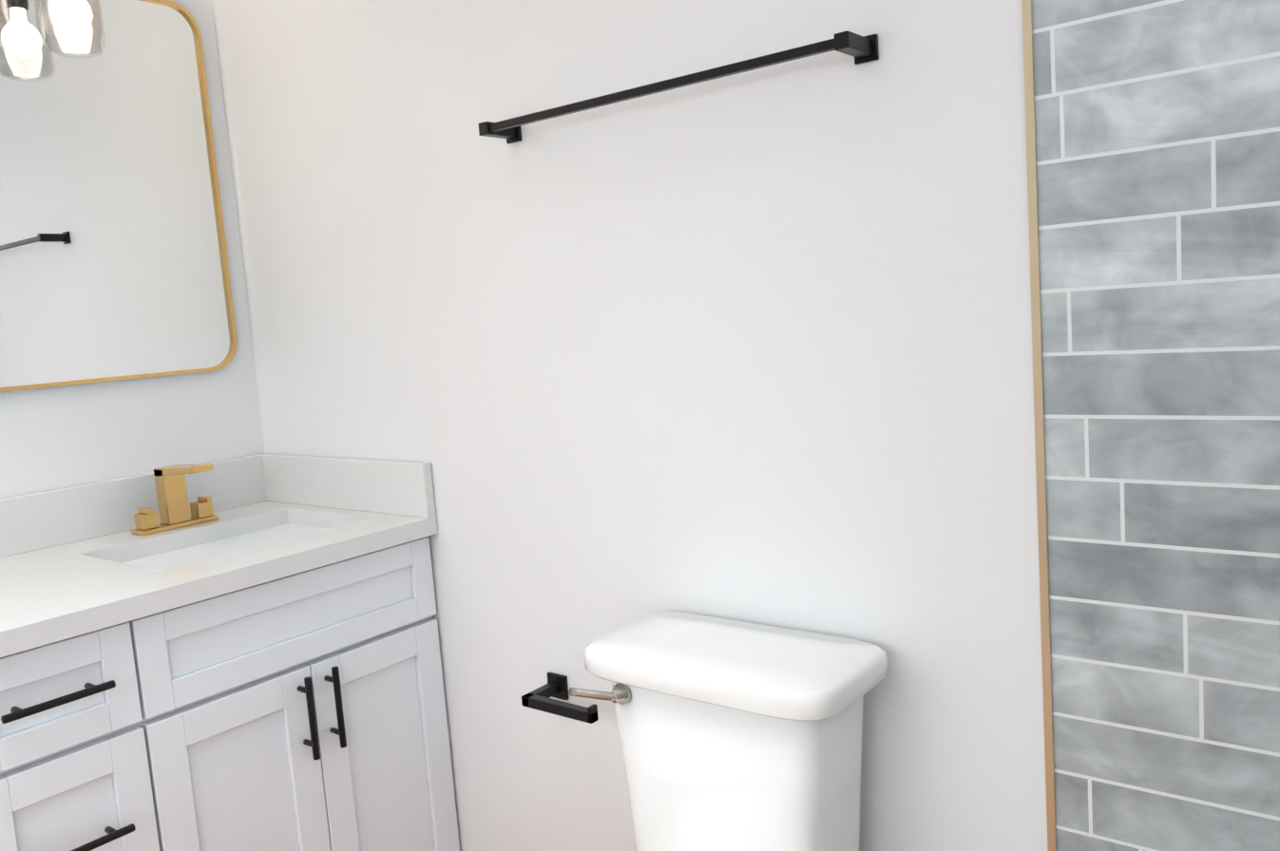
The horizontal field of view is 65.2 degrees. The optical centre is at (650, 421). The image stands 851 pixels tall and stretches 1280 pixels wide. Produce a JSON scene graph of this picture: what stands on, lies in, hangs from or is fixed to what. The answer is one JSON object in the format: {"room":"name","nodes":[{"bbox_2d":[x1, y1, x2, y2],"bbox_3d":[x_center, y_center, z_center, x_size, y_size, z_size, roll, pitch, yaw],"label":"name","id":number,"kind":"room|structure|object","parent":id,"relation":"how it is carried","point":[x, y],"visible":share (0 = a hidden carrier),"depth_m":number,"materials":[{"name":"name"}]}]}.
{"room":"bathroom","nodes":[
{"label":"bathroom","id":0,"kind":"room"},
{"bbox_2d":[0,0,265,498],"bbox_3d":[-1.891,0.051,1.073,0.140,2.440,3.100,1,8,38],"label":"wall","id":1,"kind":"structure","parent":0,"point":[52,438],"depth_m":2.07,"materials":[{"name":"paint"}]},
{"bbox_2d":[0,0,105,57],"bbox_3d":[-1.280,-0.768,1.592,0.170,0.275,0.728,1,8,38],"label":"sconce","id":2,"kind":"object","parent":1,"relation":"attached to","point":[73,16],"visible":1,"depth_m":1.81,"materials":[{"name":"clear glass"}]},
{"bbox_2d":[0,0,237,392],"bbox_3d":[-1.337,-0.411,1.648,0.016,0.770,1.316,1,8,38],"label":"mirror","id":3,"kind":"object","parent":1,"relation":"attached to","point":[113,260],"visible":0.98,"depth_m":1.99,"materials":[{"name":"gold metal"}]},
{"bbox_2d":[211,0,1048,850],"bbox_3d":[-0.228,-0.155,1.814,1.852,2.440,0.140,1,8,38],"label":"wall","id":4,"kind":"structure","parent":0,"point":[754,346],"depth_m":1.53,"materials":[{"name":"white paint"}]},
{"bbox_2d":[521,671,598,724],"bbox_3d":[-0.138,0.476,1.707,0.172,0.044,0.085,1,8,38],"label":"paper holder","id":5,"kind":"object","parent":4,"relation":"attached to","point":[555,687],"visible":1,"depth_m":1.70,"materials":[{"name":"black metal"}]},
{"bbox_2d":[478,30,878,143],"bbox_3d":[0.003,-0.473,1.444,0.669,0.032,0.072,1,8,38],"label":"towel rail","id":6,"kind":"object","parent":4,"relation":"attached to","point":[860,48],"visible":1,"depth_m":1.35,"materials":[{"name":"black metal"}]},
{"bbox_2d":[1021,0,1056,850],"bbox_3d":[0.453,-0.209,1.181,0.010,2.290,0.004,1,8,38],"label":"trim","id":7,"kind":"structure","parent":4,"relation":"attached to","point":[1031,161],"depth_m":1.20,"materials":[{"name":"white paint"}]},
{"bbox_2d":[1031,0,1279,850],"bbox_3d":[0.932,-0.139,0.911,1.088,2.440,0.140,1,8,38],"label":"wall tile","id":8,"kind":"structure","parent":4,"relation":"attached to","point":[1157,135],"depth_m":1.12,"materials":[{"name":"grey tile"}]},
{"bbox_3d":[-0.694,1.325,0.355,2.940,0.100,3.380,1,8,38],"label":"floor","id":9,"kind":"structure","parent":0,"visible":0},
{"bbox_2d":[0,506,459,850],"bbox_3d":[-1.030,0.729,1.594,0.590,0.853,1.412,1,8,38],"label":"bathroom vanity","id":10,"kind":"object","parent":9,"relation":"on","point":[242,654],"depth_m":1.64,"materials":[{"name":"paint"}]},
{"bbox_2d":[130,463,219,536],"bbox_3d":[-0.917,0.148,1.974,0.161,0.130,0.156,1,8,38],"label":"faucet","id":11,"kind":"object","parent":10,"relation":"on","point":[176,521],"depth_m":1.99,"materials":[{"name":"gold metal"}]},
{"bbox_2d":[72,514,376,586],"bbox_3d":[-0.784,0.309,1.898,0.306,0.147,0.436,1,8,38],"label":"sink","id":12,"kind":"object","parent":10,"relation":"in","point":[153,563],"depth_m":1.88,"materials":[{"name":"white ceramic"}]},
{"bbox_2d":[568,611,888,850],"bbox_3d":[-0.035,0.731,1.246,0.446,0.782,0.747,1,8,38],"label":"toilet","id":13,"kind":"object","parent":9,"relation":"on","point":[735,735],"visible":0.98,"depth_m":1.32,"materials":[{"name":"ceramic"}]}
]}

